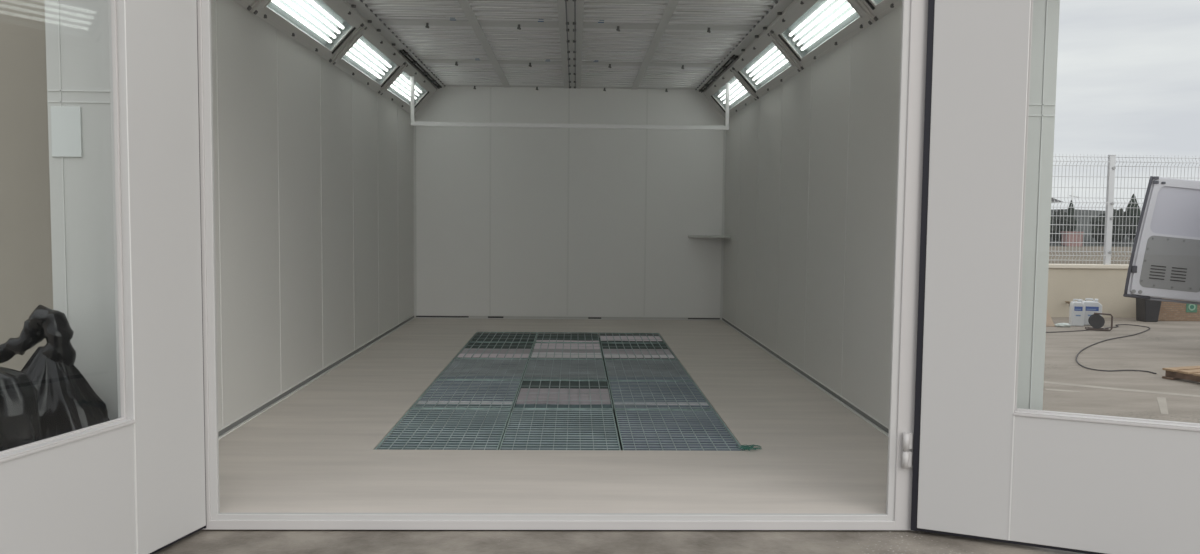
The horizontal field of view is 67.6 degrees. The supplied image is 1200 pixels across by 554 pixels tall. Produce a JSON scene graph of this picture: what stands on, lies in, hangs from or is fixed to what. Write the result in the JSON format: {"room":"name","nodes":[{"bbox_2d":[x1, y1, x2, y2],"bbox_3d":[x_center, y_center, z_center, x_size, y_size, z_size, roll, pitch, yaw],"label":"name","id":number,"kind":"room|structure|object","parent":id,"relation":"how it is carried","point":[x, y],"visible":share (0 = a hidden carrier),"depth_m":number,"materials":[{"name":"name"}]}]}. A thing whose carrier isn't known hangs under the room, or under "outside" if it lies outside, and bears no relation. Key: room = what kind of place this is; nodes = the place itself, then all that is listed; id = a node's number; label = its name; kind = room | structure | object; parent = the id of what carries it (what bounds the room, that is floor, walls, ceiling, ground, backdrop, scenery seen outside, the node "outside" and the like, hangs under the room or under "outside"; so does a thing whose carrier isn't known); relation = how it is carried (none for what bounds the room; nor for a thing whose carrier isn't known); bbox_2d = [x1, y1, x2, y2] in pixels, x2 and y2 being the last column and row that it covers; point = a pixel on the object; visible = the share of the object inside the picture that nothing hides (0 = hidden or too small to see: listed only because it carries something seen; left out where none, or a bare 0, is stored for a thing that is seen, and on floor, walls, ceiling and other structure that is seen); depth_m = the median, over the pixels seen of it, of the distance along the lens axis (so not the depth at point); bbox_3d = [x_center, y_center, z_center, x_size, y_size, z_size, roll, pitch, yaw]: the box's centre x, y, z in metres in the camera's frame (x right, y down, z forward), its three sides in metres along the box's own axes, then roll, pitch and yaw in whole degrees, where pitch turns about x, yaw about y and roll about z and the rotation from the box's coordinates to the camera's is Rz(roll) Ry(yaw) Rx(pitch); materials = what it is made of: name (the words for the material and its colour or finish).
{"room":"paint spray booth","nodes":[
{"label":"paint spray booth","id":0,"kind":"room"},
{"bbox_2d":[0,0,52,370],"bbox_3d":[-5.776,-1.129,4.632,6.840,4.270,0.200,1,4,-2],"label":"wall","id":1,"kind":"structure","parent":0,"point":[26,280],"depth_m":4.64,"materials":[{"name":"grey paint"}]},
{"bbox_2d":[45,0,414,429],"bbox_3d":[-2.351,-0.813,7.683,0.150,3.318,7.840,1,4,-2],"label":"wall","id":2,"kind":"structure","parent":0,"point":[314,167],"depth_m":6.64,"materials":[{"name":"metal"}]},
{"bbox_2d":[264,0,355,53],"bbox_3d":[-2.124,-1.927,6.604,0.258,0.274,1.624,1,4,-2],"label":"light fixture","id":3,"kind":"object","parent":2,"relation":"attached to","point":[315,18],"visible":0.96,"depth_m":6.78,"materials":[{"name":"grey"}]},
{"bbox_2d":[218,314,415,439],"bbox_3d":[-2.288,0.752,7.775,0.020,0.048,7.660,1,4,-2],"label":"baseboard","id":4,"kind":"structure","parent":2,"relation":"attached to","point":[250,415],"depth_m":6.71,"materials":[{"name":"grey"}]},
{"bbox_2d":[233,0,436,113],"bbox_3d":[-2.123,-2.011,7.602,0.309,0.412,7.660,1,4,-2],"label":"trim","id":5,"kind":"structure","parent":2,"relation":"attached to","point":[343,8],"depth_m":7.66,"materials":[{"name":"silver metal"}]},
{"bbox_2d":[329,23,366,64],"bbox_3d":[-2.119,-1.960,7.535,0.299,0.334,0.137,1,4,-2],"label":"rib","id":6,"kind":"object","parent":2,"relation":"attached to","point":[362,27],"visible":1,"depth_m":7.52,"materials":[{"name":"silver metal"}]},
{"bbox_2d":[340,34,399,86],"bbox_3d":[-2.175,-2.048,8.474,0.258,0.274,1.624,1,4,-2],"label":"light fixture","id":7,"kind":"object","parent":2,"relation":"attached to","point":[363,55],"visible":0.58,"depth_m":8.55,"materials":[{"name":"grey"}]},
{"bbox_2d":[386,70,428,107],"bbox_3d":[-2.225,-2.167,10.319,0.258,0.274,1.624,1,4,-2],"label":"light fixture","id":8,"kind":"object","parent":2,"relation":"attached to","point":[400,87],"visible":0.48,"depth_m":10.34,"materials":[{"name":"grey"}]},
{"bbox_2d":[46,0,1058,530],"bbox_3d":[-0.177,-0.545,3.868,4.280,3.318,0.084,1,4,-2],"label":"wall","id":9,"kind":"structure","parent":0,"point":[77,31],"depth_m":3.81,"materials":[{"name":"grey"}]},
{"bbox_2d":[51,106,81,156],"bbox_3d":[-2.241,-0.610,3.765,0.123,0.210,0.008,1,4,-2],"label":"plate","id":10,"kind":"object","parent":9,"relation":"attached to","point":[66,129],"visible":1,"depth_m":3.76,"materials":[{"name":"white"}]},
{"bbox_2d":[0,0,205,553],"bbox_3d":[-1.893,-0.194,3.072,0.079,2.654,1.512,1,4,13],"label":"door","id":11,"kind":"structure","parent":9,"relation":"in","point":[134,482],"depth_m":3.48,"materials":[{"name":"grey paint"}]},
{"bbox_2d":[197,0,927,529],"bbox_3d":[-0.168,-0.242,3.863,3.133,2.703,0.052,1,4,-2],"label":"door frame","id":12,"kind":"structure","parent":9,"relation":"attached to","point":[914,21],"depth_m":3.90,"materials":[{"name":"grey"}]},
{"bbox_2d":[902,432,912,468],"bbox_3d":[1.348,0.761,3.928,0.046,0.156,0.034,1,4,-2],"label":"hinge","id":13,"kind":"object","parent":9,"relation":"attached to","point":[907,437],"visible":1,"depth_m":3.92,"materials":[{"name":"grey"}]},
{"bbox_2d":[911,0,1199,553],"bbox_3d":[2.095,-0.185,3.592,1.526,2.654,0.079,2,4,23],"label":"door","id":14,"kind":"structure","parent":9,"relation":"in","point":[986,467],"depth_m":3.75,"materials":[{"name":"grey paint"}]},
{"bbox_2d":[218,318,887,513],"bbox_3d":[-0.300,0.826,7.854,4.280,0.068,7.820,1,4,-2],"label":"floor","id":15,"kind":"structure","parent":0,"point":[312,451],"depth_m":4.91,"materials":[{"name":"concrete"}]},
{"bbox_2d":[414,86,724,319],"bbox_3d":[-0.387,-1.077,11.595,4.280,3.250,0.106,1,4,-2],"label":"wall","id":16,"kind":"structure","parent":0,"point":[509,221],"depth_m":11.56,"materials":[{"name":"metal"}]},
{"bbox_2d":[416,315,719,319],"bbox_3d":[-0.403,0.530,11.642,3.960,0.036,0.020,1,4,-2],"label":"baseboard","id":17,"kind":"structure","parent":16,"relation":"attached to","point":[417,316],"depth_m":11.64,"materials":[{"name":"white paint"}]},
{"bbox_2d":[411,76,729,129],"bbox_3d":[-0.327,-1.945,10.031,3.561,0.547,0.040,1,4,-2],"label":"frame","id":18,"kind":"object","parent":16,"relation":"attached to","point":[413,123],"visible":1,"depth_m":10.03,"materials":[{"name":"white"}]},
{"bbox_2d":[154,317,1199,553],"bbox_3d":[10.272,2.533,-13.090,99.999,0.431,53.000,1,4,-2],"label":"ground","id":19,"kind":"structure","parent":0,"point":[202,541],"depth_m":3.90,"materials":[{"name":"concrete"}]},
{"bbox_2d":[0,367,41,450],"bbox_3d":[-2.189,0.727,3.132,0.442,0.835,0.366,1,4,-2],"label":"plastic bag","id":20,"kind":"object","parent":19,"relation":"on","point":[20,425],"visible":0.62,"depth_m":3.08,"materials":[{"name":"black"}]},
{"bbox_2d":[0,305,109,439],"bbox_3d":[-2.200,0.612,3.592,0.486,1.004,0.403,1,4,-2],"label":"plastic bag","id":21,"kind":"object","parent":19,"relation":"on","point":[67,402],"visible":0.43,"depth_m":3.52,"materials":[{"name":"black"}]},
{"bbox_2d":[1069,299,1084,325],"bbox_3d":[6.456,0.478,12.134,0.155,0.363,0.173,2,4,16],"label":"jerrycan","id":22,"kind":"object","parent":19,"relation":"on","point":[1077,308],"visible":0.96,"depth_m":12.06,"materials":[{"name":"white plastic"}]},
{"bbox_2d":[1047,264,1135,317],"bbox_3d":[15.779,0.278,13.530,27.550,0.780,0.260,1,4,-2],"label":"wall","id":23,"kind":"structure","parent":19,"relation":"on","point":[1066,282],"depth_m":13.19,"materials":[{"name":"beige"}]},
{"bbox_2d":[1103,155,1115,264],"bbox_3d":[7.515,-0.990,13.217,0.090,1.615,0.078,1,4,-2],"label":"fence post","id":24,"kind":"object","parent":23,"relation":"on","point":[1111,167],"visible":1,"depth_m":13.20,"materials":[{"name":"metal"}]},
{"bbox_2d":[1049,154,1109,263],"bbox_3d":[6.259,-1.007,13.167,2.421,1.610,0.047,1,4,-2],"label":"mesh fence","id":25,"kind":"object","parent":24,"relation":"attached to","point":[1055,156],"visible":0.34,"depth_m":13.20,"materials":[{"name":"metal"}]},
{"bbox_2d":[1111,154,1199,263],"bbox_3d":[8.773,-0.985,13.237,2.421,1.610,0.047,1,4,-2],"label":"mesh fence","id":26,"kind":"object","parent":23,"relation":"on","point":[1118,157],"visible":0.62,"depth_m":13.21,"materials":[{"name":"metal"}]},
{"bbox_2d":[1082,298,1101,325],"bbox_3d":[6.704,0.473,12.241,0.245,0.363,0.203,2,4,20],"label":"jerrycan","id":27,"kind":"object","parent":19,"relation":"on","point":[1091,307],"visible":0.66,"depth_m":12.16,"materials":[{"name":"white plastic"}]},
{"bbox_2d":[1085,313,1112,330],"bbox_3d":[6.489,0.573,11.656,0.299,0.232,0.177,2,4,23],"label":"cable reel","id":28,"kind":"object","parent":19,"relation":"on","point":[1096,320],"visible":1,"depth_m":11.59,"materials":[{"name":"grey"}]},
{"bbox_2d":[1076,324,1156,373],"bbox_3d":[5.957,0.763,10.319,0.695,0.012,4.644,3,4,31],"label":"cable","id":29,"kind":"object","parent":19,"relation":"on","point":[1116,324],"visible":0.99,"depth_m":9.86,"materials":[{"name":"grey plastic"}]},
{"bbox_2d":[1136,297,1161,321],"bbox_3d":[7.834,0.451,12.803,0.270,0.360,0.240,1,4,-2],"label":"bin","id":30,"kind":"object","parent":19,"relation":"on","point":[1146,310],"visible":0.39,"depth_m":12.70,"materials":[{"name":"grey plastic"}]},
{"bbox_2d":[1123,176,1199,304],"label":"door","id":31,"kind":"structure","parent":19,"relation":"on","point":[1164,262],"depth_m":10.16,"materials":[{"name":"grey paint"}]},
{"bbox_2d":[1158,298,1199,320],"bbox_3d":[8.879,0.448,13.016,1.770,0.360,0.312,1,4,-2],"label":"cardboard box","id":32,"kind":"object","parent":19,"relation":"on","point":[1169,311],"visible":0.65,"depth_m":12.86,"materials":[{"name":"brown"}]},
{"bbox_2d":[1162,366,1199,381],"bbox_3d":[5.609,0.888,7.706,0.860,0.093,1.000,-1,4,-20],"label":"wooden pallet","id":33,"kind":"object","parent":19,"relation":"on","point":[1192,373],"visible":1,"depth_m":7.94,"materials":[{"name":"brown wood"}]},
{"bbox_2d":[722,0,1059,426],"bbox_3d":[1.786,-0.776,7.798,0.150,3.318,7.840,1,4,-2],"label":"wall","id":34,"kind":"structure","parent":0,"point":[811,163],"depth_m":6.91,"materials":[{"name":"white paint"}]},
{"bbox_2d":[711,75,751,111],"bbox_3d":[1.538,-2.134,10.424,0.258,0.274,1.624,1,4,-2],"label":"light fixture","id":35,"kind":"object","parent":34,"relation":"attached to","point":[738,92],"visible":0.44,"depth_m":10.50,"materials":[{"name":"grey"}]},
{"bbox_2d":[738,41,792,92],"bbox_3d":[1.588,-2.015,8.579,0.258,0.274,1.624,1,4,-2],"label":"light fixture","id":36,"kind":"object","parent":34,"relation":"attached to","point":[771,61],"visible":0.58,"depth_m":8.67,"materials":[{"name":"grey"}]},
{"bbox_2d":[767,30,803,71],"bbox_3d":[1.583,-1.927,7.638,0.299,0.334,0.137,1,4,-2],"label":"rib","id":37,"kind":"object","parent":34,"relation":"attached to","point":[770,33],"visible":1,"depth_m":7.62,"materials":[{"name":"silver metal"}]},
{"bbox_2d":[703,0,901,117],"bbox_3d":[1.584,-1.978,7.705,0.309,0.412,7.660,1,4,-2],"label":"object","id":38,"kind":"structure","parent":34,"relation":"attached to","point":[796,9],"depth_m":7.48,"materials":[{"name":"silver metal"}]},
{"bbox_2d":[721,317,888,435],"bbox_3d":[1.690,0.787,7.886,0.020,0.048,7.660,1,4,-2],"label":"baseboard","id":39,"kind":"structure","parent":34,"relation":"attached to","point":[871,420],"depth_m":6.99,"materials":[{"name":"grey"}]},
{"bbox_2d":[778,0,861,60],"bbox_3d":[1.639,-1.894,6.708,0.258,0.274,1.624,1,4,-2],"label":"light fixture","id":40,"kind":"object","parent":34,"relation":"attached to","point":[824,19],"visible":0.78,"depth_m":6.78,"materials":[{"name":"grey"}]},
{"bbox_2d":[853,0,877,24],"bbox_3d":[1.634,-1.807,5.772,0.299,0.334,0.137,1,4,-2],"label":"rib","id":41,"kind":"object","parent":34,"relation":"attached to","point":[861,5],"visible":1,"depth_m":5.77,"materials":[{"name":"silver metal"}]},
{"bbox_2d":[1049,246,1132,263],"bbox_3d":[49.671,1.459,9.467,400.000,0.320,96.000,1,4,-2],"label":"field","id":42,"kind":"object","parent":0,"point":[1118,249],"depth_m":41.14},
{"bbox_2d":[1060,231,1083,246],"bbox_3d":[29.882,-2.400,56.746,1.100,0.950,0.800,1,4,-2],"label":"shed","id":43,"kind":"object","parent":42,"relation":"on","point":[1065,239],"visible":0.84,"depth_m":56.41,"materials":[{"name":"red"}]},
{"bbox_2d":[1049,209,1134,246],"bbox_3d":[47.189,-6.242,101.128,400.000,3.788,90.000,1,4,-2],"label":"hill","id":44,"kind":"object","parent":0,"point":[1077,212],"visible":0.02,"depth_m":72.50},
{"bbox_2d":[1050,209,1072,240],"bbox_3d":[31.171,-3.264,60.820,1.653,2.682,1.565,1,4,-2],"label":"bushy tree","id":45,"kind":"object","parent":44,"relation":"on","point":[1059,216],"visible":0.55,"depth_m":60.28,"materials":[{"name":"green plant"}]},
{"bbox_2d":[1090,213,1123,243],"bbox_3d":[33.241,-2.981,58.873,2.024,2.409,1.984,4,5,43],"label":"bushy tree","id":46,"kind":"object","parent":44,"relation":"on","point":[1101,219],"visible":0.64,"depth_m":58.43,"materials":[{"name":"green plant"}]},
{"bbox_2d":[1113,208,1131,240],"bbox_3d":[35.083,-3.281,60.884,1.897,2.789,1.813,1,4,-2],"label":"bushy tree","id":47,"kind":"object","parent":44,"relation":"on","point":[1115,212],"visible":0.27,"depth_m":60.26,"materials":[{"name":"green plant"}]},
{"bbox_2d":[1125,194,1139,239],"bbox_3d":[36.438,-3.781,61.400,1.237,3.850,1.197,1,4,-2],"label":"cypress","id":48,"kind":"object","parent":44,"relation":"on","point":[1129,212],"visible":0.53,"depth_m":61.04,"materials":[{"name":"green plant"}]},
{"bbox_3d":[-0.266,-2.350,7.640,4.280,0.360,7.840,1,4,-2],"label":"ceiling","id":49,"kind":"structure","parent":0,"visible":0},
{"bbox_2d":[347,0,445,86],"bbox_3d":[-1.939,-2.243,8.623,0.112,0.052,5.598,1,4,-2],"label":"rail","id":50,"kind":"object","parent":49,"relation":"attached to","point":[362,8],"visible":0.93,"depth_m":8.04,"materials":[{"name":"silver metal"}]},
{"bbox_2d":[363,0,467,19],"bbox_3d":[-1.469,-2.132,6.764,0.750,0.019,1.750,1,4,-2],"label":"filter","id":51,"kind":"object","parent":50,"relation":"attached to","point":[384,9],"visible":0.99,"depth_m":7.21,"materials":[{"name":"fabric"}]},
{"bbox_2d":[400,49,441,88],"bbox_3d":[-1.991,-2.320,10.111,0.057,0.032,2.520,1,4,-2],"label":"rod","id":52,"kind":"object","parent":50,"relation":"attached to","point":[404,53],"visible":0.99,"depth_m":9.92,"materials":[{"name":"grey"}]},
{"bbox_2d":[457,0,509,86],"bbox_3d":[-1.105,-2.256,8.645,0.080,0.034,5.598,1,4,-2],"label":"rail","id":53,"kind":"object","parent":49,"relation":"attached to","point":[466,7],"visible":0.8,"depth_m":8.30,"materials":[{"name":"silver metal"}]},
{"bbox_2d":[386,25,488,59],"bbox_3d":[-1.522,-2.256,8.685,0.750,0.019,1.700,1,4,-2],"label":"filter","id":54,"kind":"object","parent":53,"relation":"attached to","point":[433,42],"visible":0.98,"depth_m":8.53,"materials":[{"name":"fabric"}]},
{"bbox_2d":[423,63,502,84],"bbox_3d":[-1.572,-2.375,10.530,0.750,0.019,1.600,1,4,-2],"label":"filter","id":55,"kind":"object","parent":53,"relation":"attached to","point":[448,73],"visible":0.95,"depth_m":10.42,"materials":[{"name":"fabric"}]},
{"bbox_2d":[469,0,557,20],"bbox_3d":[-0.672,-2.125,6.787,0.685,0.019,1.750,1,4,-2],"label":"filter","id":56,"kind":"object","parent":53,"relation":"attached to","point":[502,10],"visible":0.99,"depth_m":7.21,"materials":[{"name":"fabric"}]},
{"bbox_2d":[481,26,561,60],"bbox_3d":[-0.724,-2.249,8.707,0.685,0.020,1.700,1,4,-2],"label":"filter","id":57,"kind":"object","parent":53,"relation":"attached to","point":[507,43],"visible":0.99,"depth_m":8.56,"materials":[{"name":"fabric"}]},
{"bbox_2d":[500,64,563,85],"bbox_3d":[-0.775,-2.368,10.553,0.685,0.019,1.600,1,4,-2],"label":"filter","id":58,"kind":"object","parent":53,"relation":"attached to","point":[515,74],"visible":0.97,"depth_m":10.44,"materials":[{"name":"fabric"}]},
{"bbox_2d":[381,18,753,32],"bbox_3d":[-0.269,-2.167,7.697,3.198,0.069,0.350,1,4,-2],"label":"bar","id":59,"kind":"object","parent":49,"relation":"attached to","point":[424,22],"visible":0.79,"depth_m":7.74,"materials":[{"name":"silver metal"}]},
{"bbox_2d":[420,58,718,68],"bbox_3d":[-0.321,-2.289,9.592,3.198,0.069,0.350,1,4,-2],"label":"bar","id":60,"kind":"object","parent":49,"relation":"attached to","point":[456,61],"visible":0.77,"depth_m":9.64,"materials":[{"name":"silver metal"}]},
{"bbox_2d":[557,0,583,87],"bbox_3d":[-0.276,-2.240,8.669,0.210,0.052,5.598,1,4,-2],"label":"rail","id":61,"kind":"object","parent":49,"relation":"attached to","point":[570,12],"visible":1,"depth_m":8.30,"materials":[{"name":"silver metal"}]},
{"bbox_2d":[444,84,696,91],"bbox_3d":[-0.370,-2.407,11.412,3.198,0.069,0.098,1,4,-2],"label":"bar","id":62,"kind":"object","parent":61,"relation":"attached to","point":[444,84],"visible":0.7,"depth_m":11.39,"materials":[{"name":"silver metal"}]},
{"bbox_2d":[631,0,678,88],"bbox_3d":[0.514,-2.242,8.690,0.080,0.034,5.598,1,4,-2],"label":"rail","id":63,"kind":"object","parent":49,"relation":"attached to","point":[671,6],"visible":0.8,"depth_m":8.29,"materials":[{"name":"silver metal"}]},
{"bbox_2d":[581,65,639,86],"bbox_3d":[0.100,-2.360,10.577,0.645,0.019,1.600,1,4,-2],"label":"filter","id":64,"kind":"object","parent":63,"relation":"attached to","point":[591,75],"visible":0.99,"depth_m":10.46,"materials":[{"name":"fabric"}]},
{"bbox_2d":[582,28,655,61],"bbox_3d":[0.150,-2.241,8.731,0.645,0.019,1.700,1,4,-2],"label":"filter","id":65,"kind":"object","parent":63,"relation":"attached to","point":[600,44],"visible":0.99,"depth_m":8.58,"materials":[{"name":"fabric"}]},
{"bbox_2d":[583,0,668,22],"bbox_3d":[0.203,-2.118,6.811,0.645,0.019,1.750,1,4,-2],"label":"filter","id":66,"kind":"object","parent":63,"relation":"attached to","point":[620,11],"visible":1,"depth_m":7.21,"materials":[{"name":"fabric"}]},
{"bbox_2d":[639,66,715,87],"bbox_3d":[0.877,-2.353,10.598,0.750,0.019,1.600,1,4,-2],"label":"filter","id":67,"kind":"object","parent":63,"relation":"attached to","point":[654,76],"visible":0.98,"depth_m":10.48,"materials":[{"name":"fabric"}]},
{"bbox_2d":[650,30,748,62],"bbox_3d":[0.927,-2.234,8.753,0.750,0.018,1.700,1,4,-2],"label":"filter","id":68,"kind":"object","parent":63,"relation":"attached to","point":[675,46],"visible":0.99,"depth_m":8.62,"materials":[{"name":"fabric"}]},
{"bbox_2d":[695,0,793,90],"bbox_3d":[1.347,-2.214,8.715,0.112,0.052,5.598,1,4,-2],"label":"rail","id":69,"kind":"object","parent":49,"relation":"attached to","point":[780,6],"visible":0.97,"depth_m":7.93,"materials":[{"name":"silver metal"}]},
{"bbox_2d":[669,0,777,24],"bbox_3d":[0.980,-2.111,6.833,0.750,0.019,1.750,1,4,-2],"label":"filter","id":70,"kind":"object","parent":69,"relation":"attached to","point":[741,12],"visible":0.97,"depth_m":7.19,"materials":[{"name":"fabric"}]},
{"bbox_3d":[-0.297,1.038,7.682,2.194,0.332,5.370,1,4,-2],"label":"floor","id":71,"kind":"structure","parent":0,"visible":0},
{"bbox_2d":[498,338,621,449],"bbox_3d":[-0.297,1.015,7.681,2.060,0.298,5.270,1,4,-2],"label":"beams","id":72,"kind":"structure","parent":71,"relation":"in","point":[535,338],"depth_m":6.67,"materials":[{"name":"grey metal"}]},
{"bbox_2d":[379,405,511,449],"bbox_3d":[-0.939,0.947,5.699,0.671,0.020,1.292,1,4,-2],"label":"mat","id":73,"kind":"object","parent":72,"relation":"on","point":[491,416],"visible":0.64,"depth_m":5.58,"materials":[{"name":"metal"}]},
{"bbox_2d":[374,408,511,449],"bbox_3d":[-0.936,0.938,5.583,0.688,0.010,1.123,1,4,-2],"label":"floor grate","id":74,"kind":"object","parent":73,"relation":"on","point":[465,409],"depth_m":5.50,"materials":[{"name":"metal"}]},
{"bbox_2d":[421,376,520,401],"bbox_3d":[-0.973,0.867,6.946,0.671,0.020,1.032,1,4,-2],"label":"mat","id":75,"kind":"object","parent":72,"relation":"on","point":[467,377],"visible":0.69,"depth_m":6.84,"materials":[{"name":"metal"}]},
{"bbox_2d":[411,379,520,407],"bbox_3d":[-0.966,0.866,6.696,0.688,0.010,1.093,1,4,-2],"label":"grate","id":76,"kind":"object","parent":75,"relation":"on","point":[443,380],"depth_m":6.67,"materials":[{"name":"metal"}]},
{"bbox_2d":[442,357,526,376],"bbox_3d":[-1.001,0.801,7.969,0.671,0.020,1.002,1,4,-2],"label":"mat","id":77,"kind":"object","parent":72,"relation":"on","point":[522,363],"visible":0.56,"depth_m":7.89,"materials":[{"name":"metal"}]},
{"bbox_2d":[436,358,527,379],"bbox_3d":[-0.996,0.796,7.793,0.688,0.010,1.093,1,4,-2],"label":"grate","id":78,"kind":"object","parent":77,"relation":"on","point":[456,361],"depth_m":7.79,"materials":[{"name":"metal"}]},
{"bbox_2d":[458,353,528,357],"bbox_3d":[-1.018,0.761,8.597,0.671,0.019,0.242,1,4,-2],"label":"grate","id":79,"kind":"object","parent":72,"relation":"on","point":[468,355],"visible":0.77,"depth_m":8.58,"materials":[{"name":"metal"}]},
{"bbox_2d":[455,342,533,358],"bbox_3d":[-1.026,0.724,8.900,0.688,0.010,1.113,1,4,-2],"label":"grate","id":80,"kind":"object","parent":72,"relation":"on","point":[468,342],"depth_m":9.01,"materials":[{"name":"metal"}]},
{"bbox_2d":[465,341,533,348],"bbox_3d":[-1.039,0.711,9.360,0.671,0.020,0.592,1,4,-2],"label":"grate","id":81,"kind":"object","parent":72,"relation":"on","point":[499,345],"visible":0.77,"depth_m":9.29,"materials":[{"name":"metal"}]},
{"bbox_2d":[469,332,536,341],"bbox_3d":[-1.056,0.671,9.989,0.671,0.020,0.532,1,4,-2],"label":"grate","id":82,"kind":"object","parent":72,"relation":"on","point":[484,335],"visible":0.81,"depth_m":9.94,"materials":[{"name":"metal"}]},
{"bbox_2d":[501,404,618,449],"bbox_3d":[-0.242,0.954,5.719,0.676,0.021,1.292,1,4,-2],"label":"mat","id":83,"kind":"object","parent":72,"relation":"on","point":[515,418],"visible":0.63,"depth_m":5.59,"materials":[{"name":"metal"}]},
{"bbox_2d":[499,408,620,449],"bbox_3d":[-0.241,0.944,5.603,0.688,0.010,1.123,1,4,-2],"label":"floor grate","id":84,"kind":"object","parent":83,"relation":"on","point":[513,409],"depth_m":5.63,"materials":[{"name":"metal"}]},
{"bbox_2d":[513,380,612,408],"bbox_3d":[-0.269,0.873,6.715,0.693,0.010,1.093,1,4,-2],"label":"grate","id":85,"kind":"object","parent":72,"relation":"on","point":[579,386],"depth_m":6.70,"materials":[{"name":"metal"}]},
{"bbox_2d":[516,388,610,404],"bbox_3d":[-0.268,0.891,6.681,0.676,0.020,0.562,1,4,-2],"label":"mat","id":86,"kind":"object","parent":72,"relation":"on","point":[543,392],"visible":0.84,"depth_m":6.66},
{"bbox_2d":[521,377,607,388],"bbox_3d":[-0.282,0.857,7.205,0.676,0.019,0.472,1,4,-2],"label":"mat","id":87,"kind":"object","parent":72,"relation":"on","point":[534,384],"visible":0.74,"depth_m":7.15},
{"bbox_2d":[525,358,604,376],"bbox_3d":[-0.303,0.808,7.973,0.676,0.020,1.052,1,4,-2],"label":"mat","id":88,"kind":"object","parent":72,"relation":"on","point":[532,362],"visible":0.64,"depth_m":7.87,"materials":[{"name":"metal"}]},
{"bbox_2d":[522,358,606,379],"bbox_3d":[-0.301,0.802,7.812,0.688,0.010,1.093,1,4,-2],"label":"grate","id":89,"kind":"object","parent":88,"relation":"on","point":[600,363],"depth_m":7.75,"materials":[{"name":"metal"}]},
{"bbox_2d":[529,342,602,358],"bbox_3d":[-0.331,0.731,8.920,0.688,0.010,1.113,1,4,-2],"label":"grate","id":90,"kind":"object","parent":72,"relation":"on","point":[578,354],"depth_m":8.87,"materials":[{"name":"metal"}]},
{"bbox_2d":[531,352,601,357],"bbox_3d":[-0.323,0.763,8.681,0.676,0.020,0.312,1,4,-2],"label":"mat","id":91,"kind":"object","parent":72,"relation":"on","point":[534,354],"visible":0.77,"depth_m":8.64,"materials":[{"name":"metal"}]},
{"bbox_2d":[534,340,599,348],"bbox_3d":[-0.343,0.715,9.420,0.676,0.020,0.632,1,4,-2],"label":"grate","id":92,"kind":"object","parent":72,"relation":"on","point":[537,345],"visible":0.77,"depth_m":9.33,"materials":[{"name":"metal"}]},
{"bbox_2d":[533,349,600,352],"bbox_3d":[-0.330,0.744,8.966,0.676,0.019,0.242,1,4,-2],"label":"mat","id":93,"kind":"object","parent":72,"relation":"on","point":[534,350],"visible":0.75,"depth_m":8.97,"materials":[{"name":"metal"}]},
{"bbox_2d":[537,334,597,340],"bbox_3d":[-0.359,0.677,10.018,0.676,0.020,0.512,1,4,-2],"label":"grate","id":94,"kind":"object","parent":72,"relation":"on","point":[579,337],"visible":0.86,"depth_m":9.97,"materials":[{"name":"metal"}]},
{"bbox_2d":[600,336,661,340],"bbox_3d":[0.340,0.688,9.958,0.671,0.020,0.432,1,4,-2],"label":"mat","id":95,"kind":"object","parent":72,"relation":"on","point":[603,338],"visible":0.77,"depth_m":9.94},
{"bbox_2d":[599,333,664,342],"bbox_3d":[0.342,0.674,9.907,0.688,0.010,0.813,1,4,-2],"label":"floor grate","id":96,"kind":"object","parent":72,"relation":"on","point":[599,333],"depth_m":9.89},
{"bbox_2d":[601,341,667,348],"bbox_3d":[0.355,0.721,9.434,0.671,0.020,0.602,1,4,-2],"label":"mat","id":97,"kind":"object","parent":72,"relation":"on","point":[649,346],"visible":0.71,"depth_m":9.38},
{"bbox_2d":[603,349,671,354],"bbox_3d":[0.368,0.752,8.955,0.671,0.019,0.342,1,4,-2],"label":"mat","id":98,"kind":"object","parent":72,"relation":"on","point":[652,351],"visible":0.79,"depth_m":8.93,"materials":[{"name":"metal"}]},
{"bbox_2d":[601,342,676,358],"bbox_3d":[0.368,0.737,8.939,0.688,0.010,1.113,1,4,-2],"label":"floor grate","id":99,"kind":"object","parent":72,"relation":"on","point":[601,342],"depth_m":9.06,"materials":[{"name":"metal"}]},
{"bbox_2d":[604,354,673,357],"bbox_3d":[0.376,0.771,8.671,0.671,0.020,0.212,1,4,-2],"label":"mat","id":100,"kind":"object","parent":72,"relation":"on","point":[617,355],"visible":0.76,"depth_m":8.65,"materials":[{"name":"metal"}]},
{"bbox_2d":[605,358,685,375],"bbox_3d":[0.393,0.811,8.037,0.671,0.020,1.002,1,4,-2],"label":"mat","id":101,"kind":"object","parent":72,"relation":"on","point":[676,364],"visible":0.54,"depth_m":7.94,"materials":[{"name":"metal"}]},
{"bbox_2d":[604,359,691,380],"bbox_3d":[0.399,0.808,7.832,0.688,0.010,1.093,1,4,-2],"label":"floor grate","id":102,"kind":"object","parent":101,"relation":"on","point":[609,362],"depth_m":7.84,"materials":[{"name":"metal"}]},
{"bbox_2d":[609,377,706,402],"bbox_3d":[0.421,0.878,7.000,0.671,0.020,1.062,1,4,-2],"label":"mat","id":103,"kind":"object","parent":72,"relation":"on","point":[639,378],"visible":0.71,"depth_m":6.87,"materials":[{"name":"metal"}]},
{"bbox_2d":[609,380,713,408],"bbox_3d":[0.428,0.879,6.734,0.688,0.010,1.093,1,4,-2],"label":"floor grate","id":104,"kind":"object","parent":103,"relation":"on","point":[618,381],"depth_m":6.71,"materials":[{"name":"metal"}]},
{"bbox_2d":[614,404,740,450],"bbox_3d":[0.455,0.959,5.738,0.671,0.021,1.292,1,4,-2],"label":"mat","id":105,"kind":"object","parent":72,"relation":"on","point":[705,422],"visible":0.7,"depth_m":5.62,"materials":[{"name":"metal"}]},
{"bbox_2d":[614,409,743,450],"bbox_3d":[0.459,0.950,5.622,0.688,0.010,1.123,1,4,-2],"label":"floor grate","id":106,"kind":"object","parent":105,"relation":"on","point":[682,410],"depth_m":5.58,"materials":[{"name":"metal"}]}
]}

